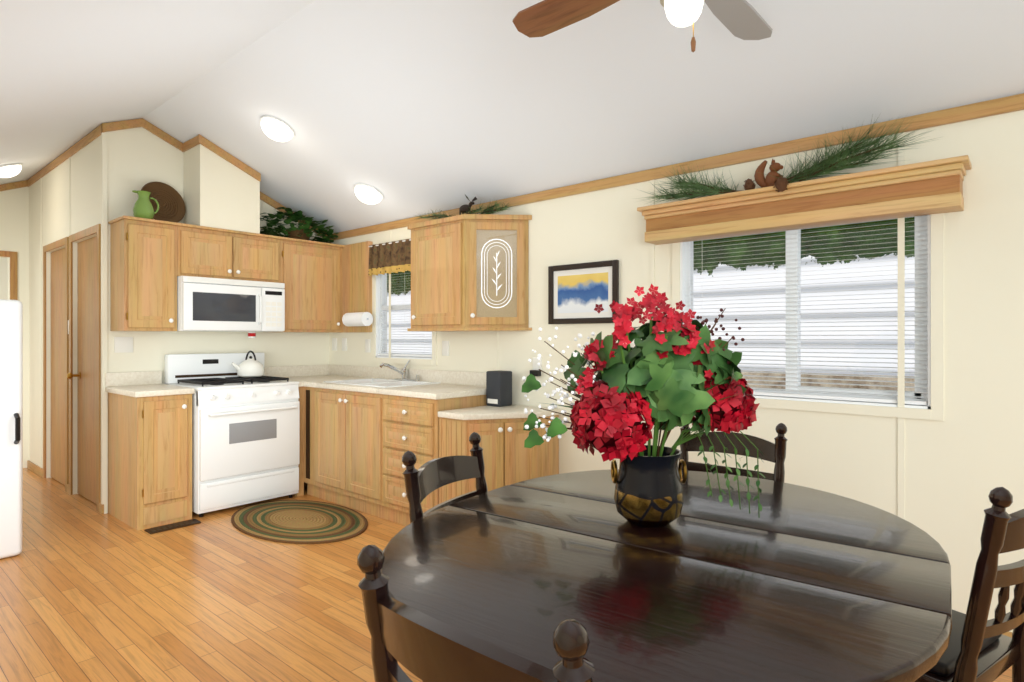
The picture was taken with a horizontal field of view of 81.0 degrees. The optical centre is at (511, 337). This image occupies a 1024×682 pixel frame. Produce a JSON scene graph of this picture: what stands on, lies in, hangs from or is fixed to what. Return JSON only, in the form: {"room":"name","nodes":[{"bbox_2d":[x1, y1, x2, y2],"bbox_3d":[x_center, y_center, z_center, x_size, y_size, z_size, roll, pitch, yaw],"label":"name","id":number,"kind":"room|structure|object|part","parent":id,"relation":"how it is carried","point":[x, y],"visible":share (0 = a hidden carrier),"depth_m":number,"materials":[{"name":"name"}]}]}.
{"room":"kitchen","nodes":[
{"label":"kitchen","id":0,"kind":"room"},
{"bbox_2d":[0,258,7,299],"bbox_3d":[-6.920,-0.242,7.774,0.100,3.004,3.870,0,0,41],"label":"wall","id":1,"kind":"structure","parent":0,"point":[3,278],"depth_m":7.94,"materials":[{"name":"beige paint"}]},
{"bbox_2d":[0,180,28,467],"bbox_3d":[-5.332,-0.242,5.178,0.100,3.004,2.025,0,0,41],"label":"wall","id":2,"kind":"structure","parent":0,"point":[14,220],"depth_m":5.80,"materials":[{"name":"beige paint"}]},
{"bbox_2d":[29,135,100,493],"bbox_3d":[-3.802,-0.242,5.126,2.280,3.004,0.100,0,0,41],"label":"wall","id":3,"kind":"structure","parent":0,"point":[85,187],"depth_m":5.34,"materials":[{"name":"beige paint"}]},
{"bbox_2d":[51,236,96,503],"bbox_3d":[-3.596,0.242,4.887,1.539,2.019,0.121,0,0,41],"label":"door","id":4,"kind":"structure","parent":3,"relation":"attached to","point":[86,375],"depth_m":4.79,"materials":[{"name":"brown wood"}]},
{"bbox_2d":[104,118,328,512],"bbox_3d":[-2.353,-0.242,5.012,0.060,3.004,1.825,0,0,41],"label":"wall","id":5,"kind":"structure","parent":0,"point":[138,158],"depth_m":4.57,"materials":[{"name":"beige paint"}]},
{"bbox_2d":[114,337,132,352],"bbox_3d":[-2.842,0.050,4.394,0.007,0.115,0.120,0,0,41],"label":"electrical outlet plate","id":6,"kind":"object","parent":5,"relation":"attached to","point":[123,344],"depth_m":4.39,"materials":[{"name":"white plastic"}]},
{"bbox_2d":[108,215,179,330],"bbox_3d":[-2.667,-0.444,4.353,0.320,0.788,0.337,0,0,41],"label":"upper cabinet","id":7,"kind":"object","parent":5,"relation":"attached to","point":[145,253],"depth_m":4.24,"materials":[{"name":"brown wood"}]},
{"bbox_2d":[132,190,158,218],"bbox_3d":[-2.627,-0.943,4.306,0.132,0.207,0.175,0,0,41],"label":"pitcher","id":8,"kind":"object","parent":7,"relation":"on","point":[143,207],"visible":1,"depth_m":4.26,"materials":[{"name":"green ceramic"}]},
{"bbox_2d":[141,182,185,222],"bbox_3d":[-2.616,-1.012,4.497,0.111,0.322,0.329,0,0,41],"label":"basket tray","id":9,"kind":"object","parent":7,"relation":"on","point":[170,200],"visible":0.81,"depth_m":4.53,"materials":[{"name":"brown wicker"}]},
{"bbox_2d":[180,222,235,279],"bbox_3d":[-2.426,-0.646,4.632,0.320,0.383,0.396,0,0,41],"label":"upper cabinet","id":10,"kind":"object","parent":5,"relation":"attached to","point":[203,253],"depth_m":4.53,"materials":[{"name":"brown wood"}]},
{"bbox_2d":[177,276,284,331],"bbox_3d":[-2.250,-0.252,4.744,0.438,0.400,0.785,0,0,41],"label":"microwave","id":11,"kind":"object","parent":10,"relation":"attached to","point":[216,304],"visible":0.94,"depth_m":4.58,"materials":[{"name":"white plastic"}]},
{"bbox_2d":[248,332,255,337],"bbox_3d":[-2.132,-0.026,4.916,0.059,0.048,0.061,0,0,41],"label":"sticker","id":12,"kind":"object","parent":11,"relation":"attached to","point":[251,334],"visible":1,"depth_m":4.89,"materials":[{"name":"red plastic"}]},
{"bbox_2d":[105,364,328,387],"bbox_3d":[-2.324,0.300,4.977,0.020,0.100,1.800,0,0,41],"label":"backsplash","id":13,"kind":"structure","parent":5,"relation":"attached to","point":[301,370],"depth_m":4.56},
{"bbox_2d":[182,134,260,233],"bbox_3d":[-2.302,-1.178,4.772,0.325,0.681,0.460,0,0,41],"label":"chase","id":14,"kind":"object","parent":5,"relation":"attached to","point":[222,192],"depth_m":4.63,"materials":[{"name":"beige paint"}]},
{"bbox_2d":[236,234,283,282],"bbox_3d":[-2.167,-0.646,4.932,0.320,0.383,0.397,0,0,41],"label":"upper cabinet","id":15,"kind":"object","parent":5,"relation":"attached to","point":[259,257],"depth_m":4.84,"materials":[{"name":"brown wood"}]},
{"bbox_2d":[283,237,347,332],"bbox_3d":[-1.840,-0.444,5.309,0.320,0.788,0.598,0,0,41],"label":"upper cabinet","id":16,"kind":"object","parent":5,"relation":"attached to","point":[315,273],"depth_m":5.22,"materials":[{"name":"brown wood"}]},
{"bbox_2d":[260,207,338,242],"bbox_3d":[-1.832,-0.980,5.226,0.344,0.283,0.643,0,0,41],"label":"ivy plant","id":17,"kind":"object","parent":16,"relation":"on","point":[304,232],"visible":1,"depth_m":5.17,"materials":[{"name":"green plant"}]},
{"bbox_2d":[342,311,373,326],"bbox_3d":[-1.338,-0.160,5.183,0.330,0.120,0.134,0,0,41],"label":"paper towel","id":18,"kind":"object","parent":16,"relation":"hanging from","point":[355,318],"depth_m":5.11,"materials":[{"name":"white paper"}]},
{"bbox_2d":[437,404,560,423],"bbox_3d":[-0.072,0.478,3.827,0.510,0.036,0.621,0,0,41],"label":"countertop","id":19,"kind":"structure","parent":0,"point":[483,414],"depth_m":3.71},
{"bbox_2d":[486,370,511,406],"bbox_3d":[-0.088,0.342,4.076,0.130,0.234,0.133,0,0,41],"label":"speaker","id":20,"kind":"object","parent":19,"relation":"on","point":[498,388],"visible":1,"depth_m":4.03},
{"bbox_2d":[0,468,1011,681],"bbox_3d":[-1.880,1.320,3.328,13.940,0.120,4.150,0,0,41],"label":"floor","id":21,"kind":"structure","parent":0,"point":[89,592],"depth_m":2.87,"materials":[{"name":"laminate"}]},
{"bbox_2d":[0,299,22,558],"bbox_3d":[-3.257,0.519,3.407,0.675,1.478,0.665,0,0,41],"label":"fridge","id":22,"kind":"object","parent":21,"relation":"on","point":[11,427],"visible":0.98,"depth_m":3.43,"materials":[{"name":"white metal"}]},
{"bbox_2d":[108,392,194,530],"bbox_3d":[-2.561,0.825,4.243,0.624,0.871,0.340,0,0,41],"label":"base cabinet","id":23,"kind":"object","parent":21,"relation":"on","point":[150,437],"depth_m":4.05,"materials":[{"name":"brown wood"}]},
{"bbox_2d":[105,384,194,399],"bbox_3d":[-2.562,0.368,4.237,0.630,0.040,0.370,0,0,41],"label":"countertop","id":24,"kind":"structure","parent":23,"relation":"on","point":[134,390],"depth_m":4.13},
{"bbox_2d":[144,519,200,533],"bbox_3d":[-2.259,1.255,4.002,0.115,0.009,0.312,0,0,41],"label":"floor vent","id":25,"kind":"object","parent":21,"relation":"in","point":[158,529],"visible":1,"depth_m":3.98,"materials":[{"name":"brown metal"}]},
{"bbox_2d":[164,353,299,516],"bbox_3d":[-2.139,0.692,4.631,0.703,1.134,0.764,0,0,41],"label":"stove","id":26,"kind":"object","parent":21,"relation":"on","point":[245,440],"visible":0.94,"depth_m":4.44,"materials":[{"name":"white metal"}]},
{"bbox_2d":[231,351,264,376],"bbox_3d":[-2.124,0.207,4.819,0.208,0.212,0.260,0,0,41],"label":"teapot","id":27,"kind":"object","parent":26,"relation":"on","point":[251,367],"visible":1,"depth_m":4.77,"materials":[{"name":"white ceramic"}]},
{"bbox_2d":[231,500,367,543],"bbox_3d":[-1.474,1.254,4.148,1.200,0.010,0.760,0,0,41],"label":"rug","id":28,"kind":"object","parent":21,"relation":"on","point":[300,521],"visible":1,"depth_m":4.08,"materials":[{"name":"fabric"}]},
{"bbox_2d":[293,384,312,495],"bbox_3d":[-1.650,0.825,5.163,0.796,0.871,0.668,0,0,41],"label":"base cabinet","id":29,"kind":"object","parent":21,"relation":"on","point":[305,398],"depth_m":4.79,"materials":[{"name":"brown wood"}]},
{"bbox_2d":[313,388,340,504],"bbox_3d":[-1.179,0.825,4.784,0.412,0.871,0.625,0,0,41],"label":"base cabinet","id":30,"kind":"object","parent":21,"relation":"on","point":[326,401],"depth_m":4.58,"materials":[{"name":"brown wood"}]},
{"bbox_2d":[341,388,376,515],"bbox_3d":[-0.859,0.825,4.506,0.435,0.871,0.625,0,0,41],"label":"base cabinet","id":31,"kind":"object","parent":21,"relation":"on","point":[363,429],"depth_m":4.31,"materials":[{"name":"brown wood"}]},
{"bbox_2d":[377,392,485,525],"bbox_3d":[-0.486,0.825,4.183,0.553,0.871,0.625,0,0,41],"label":"base cabinet","id":32,"kind":"object","parent":21,"relation":"on","point":[404,423],"depth_m":4.00,"materials":[{"name":"brown wood"}]},
{"bbox_2d":[273,376,485,399],"bbox_3d":[-1.116,0.366,4.700,2.210,0.045,0.668,0,0,41],"label":"countertop","id":33,"kind":"structure","parent":32,"relation":"on","point":[442,391],"depth_m":4.21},
{"bbox_2d":[325,376,440,387],"bbox_3d":[-1.014,0.435,4.656,0.795,0.187,0.524,0,0,41],"label":"sink","id":34,"kind":"object","parent":33,"relation":"in","point":[373,381],"depth_m":4.72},
{"bbox_2d":[377,360,420,379],"bbox_3d":[-0.896,0.259,4.735,0.276,0.165,0.298,0,0,41],"label":"faucet","id":35,"kind":"object","parent":33,"relation":"on","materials":[{"name":"silver metal"}]},
{"bbox_2d":[402,432,487,681],"bbox_3d":[-0.017,0.795,1.833,0.522,0.930,0.449,0,0,26],"label":"chair","id":36,"kind":"object","parent":21,"relation":"on","point":[423,481],"visible":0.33,"depth_m":1.93,"materials":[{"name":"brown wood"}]},
{"bbox_2d":[357,545,594,681],"bbox_3d":[0.066,0.795,0.999,0.449,0.930,0.522,0,0,41],"label":"chair","id":37,"kind":"object","parent":21,"relation":"on","point":[422,646],"visible":1,"depth_m":0.81,"materials":[{"name":"brown wood"}]},
{"bbox_2d":[437,416,558,504],"bbox_3d":[-0.077,0.878,3.846,0.498,0.764,0.598,0,0,41],"label":"base cabinet","id":38,"kind":"object","parent":21,"relation":"on","point":[507,461],"depth_m":3.70,"materials":[{"name":"brown wood"}]},
{"bbox_2d":[380,469,951,681],"bbox_3d":[0.391,0.880,1.566,1.220,0.760,1.522,0,0,36],"label":"dining table","id":39,"kind":"object","parent":21,"relation":"on","point":[795,583],"visible":0.75,"depth_m":1.24,"materials":[{"name":"brown wood"}]},
{"bbox_2d":[522,283,764,526],"bbox_3d":[0.356,0.179,1.639,0.569,0.640,0.525,0,0,41],"label":"flower arrangement","id":40,"kind":"object","parent":39,"relation":"on","point":[676,372],"visible":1,"depth_m":1.56,"materials":[{"name":"red plant"}]},
{"bbox_3d":[0.372,0.364,1.636,0.196,0.066,0.063,0,0,0],"label":"handle","id":41,"kind":"part","parent":40,"relation":"part of","materials":[{"name":"gold metal"}]},
{"bbox_2d":[679,423,786,481],"bbox_3d":[0.754,0.795,2.291,0.449,0.930,0.522,0,0,41],"label":"chair","id":42,"kind":"object","parent":21,"relation":"on","point":[775,452],"visible":0.19,"depth_m":2.44,"materials":[{"name":"brown wood"}]},
{"bbox_2d":[915,487,1023,681],"bbox_3d":[1.123,0.795,1.624,0.449,0.930,0.522,0,0,-34],"label":"chair","id":43,"kind":"object","parent":21,"relation":"on","point":[981,647],"visible":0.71,"depth_m":1.38,"materials":[{"name":"brown wood"}]},
{"bbox_2d":[0,0,1023,233],"bbox_3d":[-1.835,-1.223,3.303,13.640,1.082,4.010,0,0,41],"label":"ceiling","id":44,"kind":"structure","parent":0,"point":[410,108],"depth_m":3.06,"materials":[{"name":"white paint"}]},
{"bbox_2d":[0,163,21,177],"bbox_3d":[-4.135,-1.373,4.894,0.234,0.134,0.220,0,0,41],"label":"ceiling light","id":45,"kind":"object","parent":44,"relation":"attached to","point":[9,170],"visible":1,"depth_m":4.86,"materials":[{"name":"white glass"}]},
{"bbox_2d":[260,115,294,141],"bbox_3d":[-1.604,-1.421,4.105,0.234,0.134,0.220,0,0,41],"label":"ceiling light","id":46,"kind":"object","parent":44,"relation":"attached to","point":[276,129],"visible":0.98,"depth_m":4.04,"materials":[{"name":"white glass"}]},
{"bbox_2d":[354,183,382,203],"bbox_3d":[-1.112,-1.111,4.657,0.234,0.134,0.220,0,0,41],"label":"ceiling light","id":47,"kind":"object","parent":44,"relation":"attached to","point":[367,194],"visible":1,"depth_m":4.59,"materials":[{"name":"white glass"}]},
{"bbox_2d":[512,0,772,51],"bbox_3d":[0.510,-1.224,1.780,0.961,0.752,0.961,0,0,-4],"label":"ceiling fan","id":48,"kind":"object","parent":44,"relation":"hanging from","point":[743,19],"visible":1,"depth_m":2.08,"materials":[{"name":"brown wood"}]},
{"bbox_2d":[329,110,1023,631],"bbox_3d":[-0.613,0.100,4.791,13.540,2.320,0.120,0,0,41],"label":"wall","id":49,"kind":"structure","parent":0,"point":[963,458],"depth_m":2.65,"materials":[{"name":"beige paint"}]},
{"bbox_2d":[332,338,336,350],"bbox_3d":[-1.660,0.060,5.614,0.075,0.115,0.007,0,0,41],"label":"electrical outlet plate","id":50,"kind":"object","parent":49,"relation":"attached to","point":[334,340],"depth_m":5.61,"materials":[{"name":"white plastic"}]},
{"bbox_2d":[342,338,346,350],"bbox_3d":[-1.539,0.060,5.509,0.075,0.115,0.007,0,0,41],"label":"electrical outlet plate","id":51,"kind":"object","parent":49,"relation":"attached to","point":[344,340],"depth_m":5.50,"materials":[{"name":"white plastic"}]},
{"bbox_2d":[365,339,370,351],"bbox_3d":[-1.267,0.070,5.273,0.075,0.115,0.007,0,0,41],"label":"electrical outlet plate","id":52,"kind":"object","parent":49,"relation":"attached to","point":[367,341],"depth_m":5.26,"materials":[{"name":"white plastic"}]},
{"bbox_2d":[368,239,410,275],"bbox_3d":[-0.935,-0.664,4.923,0.820,0.271,0.035,0,0,41],"label":"fabric valance","id":53,"kind":"object","parent":49,"relation":"attached to","point":[390,257],"visible":0.69,"depth_m":5.00,"materials":[{"name":"brown fabric"}]},
{"bbox_2d":[376,272,431,358],"bbox_3d":[-0.876,-0.275,4.992,0.742,0.892,0.091,0,0,41],"label":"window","id":54,"kind":"structure","parent":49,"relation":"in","point":[382,308],"depth_m":5.15,"materials":[{"name":"white plastic"}]},
{"bbox_2d":[329,364,485,387],"bbox_3d":[-0.903,0.300,4.945,2.210,0.100,0.020,0,0,41],"label":"backsplash","id":55,"kind":"structure","parent":49,"relation":"attached to","point":[334,370],"depth_m":4.72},
{"bbox_2d":[407,216,455,329],"bbox_3d":[-0.450,-0.451,4.353,0.540,0.762,0.320,0,0,41],"label":"upper cabinet","id":56,"kind":"object","parent":49,"relation":"attached to","point":[433,242],"depth_m":4.23,"materials":[{"name":"brown wood"}]},
{"bbox_2d":[415,210,453,221],"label":"decor","id":57,"kind":"object","parent":56,"relation":"on","point":[434,215],"depth_m":4.35,"materials":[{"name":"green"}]},
{"bbox_2d":[442,341,448,355],"bbox_3d":[-0.511,0.080,4.618,0.075,0.115,0.007,0,0,41],"label":"electrical outlet plate","id":58,"kind":"object","parent":49,"relation":"attached to","point":[445,344],"depth_m":4.61,"materials":[{"name":"white plastic"}]},
{"bbox_2d":[456,214,531,329],"bbox_3d":[-0.120,-0.451,4.067,0.335,0.762,0.320,0,0,41],"label":"upper cabinet","id":59,"kind":"object","parent":49,"relation":"attached to","point":[469,272],"depth_m":4.06,"materials":[{"name":"brown wood"}]},
{"bbox_2d":[459,195,511,214],"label":"decor","id":60,"kind":"object","parent":59,"relation":"on","point":[466,209],"depth_m":4.12,"materials":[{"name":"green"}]},
{"bbox_2d":[533,358,541,374],"bbox_3d":[0.169,0.190,4.029,0.075,0.115,0.007,0,0,41],"label":"electrical outlet plate","id":61,"kind":"object","parent":49,"relation":"attached to","point":[535,361],"depth_m":4.03,"materials":[{"name":"white plastic"}]},
{"bbox_2d":[530,370,540,375],"bbox_3d":[0.156,0.235,4.006,0.070,0.040,0.041,0,0,41],"label":"plug adapter","id":62,"kind":"object","parent":61,"relation":"attached to","point":[535,372],"visible":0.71,"depth_m":3.98,"materials":[{"name":"black plastic"}]},
{"bbox_2d":[548,260,618,323],"bbox_3d":[0.441,-0.280,3.778,0.520,0.380,0.025,0,0,41],"label":"picture frame","id":63,"kind":"object","parent":49,"relation":"attached to","point":[578,292],"visible":0.9,"depth_m":3.77,"materials":[{"name":"black wood"}]},
{"bbox_2d":[637,155,971,408],"bbox_3d":[1.337,-0.207,2.956,1.470,1.036,0.270,0,0,41],"label":"window","id":64,"kind":"structure","parent":49,"relation":"in","point":[795,252],"depth_m":2.82,"materials":[{"name":"white plastic"}]},
{"bbox_2d":[636,115,944,204],"bbox_3d":[1.242,-0.857,2.957,1.452,0.340,0.492,0,0,41],"label":"decor","id":65,"kind":"object","parent":64,"relation":"on","point":[829,163],"visible":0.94,"depth_m":2.81,"materials":[{"name":"green plant"}]},
{"bbox_2d":[683,215,926,404],"bbox_3d":[1.390,-0.166,2.994,1.130,0.919,0.038,0,0,41],"label":"window blinds","id":66,"kind":"object","parent":64,"relation":"attached to","point":[914,402],"visible":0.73,"depth_m":2.89,"materials":[{"name":"white plastic"}]},
{"label":"outside","id":67,"kind":"structure","parent":0,"visible":0},
{"bbox_2d":[387,216,914,390],"bbox_3d":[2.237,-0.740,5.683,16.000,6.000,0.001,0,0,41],"label":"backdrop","id":68,"kind":"structure","parent":67,"point":[761,250],"depth_m":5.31,"materials":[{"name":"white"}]},
{"bbox_3d":[-3.147,-0.242,1.866,13.540,3.004,0.120,0,0,41],"label":"wall","id":69,"kind":"structure","parent":0,"visible":0},
{"bbox_2d":[0,181,23,299],"bbox_3d":[-5.333,-0.139,5.089,0.013,2.797,1.890,0,0,41],"label":"trim","id":70,"kind":"structure","parent":69,"relation":"attached to","point":[13,256],"depth_m":5.73,"materials":[{"name":"brown wood"}]},
{"bbox_2d":[24,122,111,513],"bbox_3d":[-3.805,-0.139,5.066,2.354,2.797,0.034,0,0,41],"label":"trim","id":71,"kind":"structure","parent":69,"relation":"attached to","point":[101,229],"depth_m":4.67,"materials":[{"name":"brown wood"}]},
{"bbox_2d":[112,118,182,150],"bbox_3d":[-2.747,-0.190,4.516,0.034,2.900,0.510,0,0,41],"label":"trim","id":72,"kind":"structure","parent":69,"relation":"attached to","point":[135,123],"depth_m":4.50,"materials":[{"name":"brown wood"}]},
{"bbox_2d":[260,192,327,236],"bbox_3d":[-2.009,-1.120,5.351,0.013,0.411,0.800,0,0,41],"label":"trim","id":73,"kind":"structure","parent":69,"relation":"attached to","point":[263,197],"depth_m":5.25,"materials":[{"name":"brown wood"}]},
{"bbox_2d":[330,93,1023,637],"bbox_3d":[1.362,0.139,2.991,8.199,2.242,0.014,0,0,41],"label":"trim","id":74,"kind":"structure","parent":69,"relation":"attached to","point":[900,411],"depth_m":2.77,"materials":[{"name":"brown wood"}]}
]}

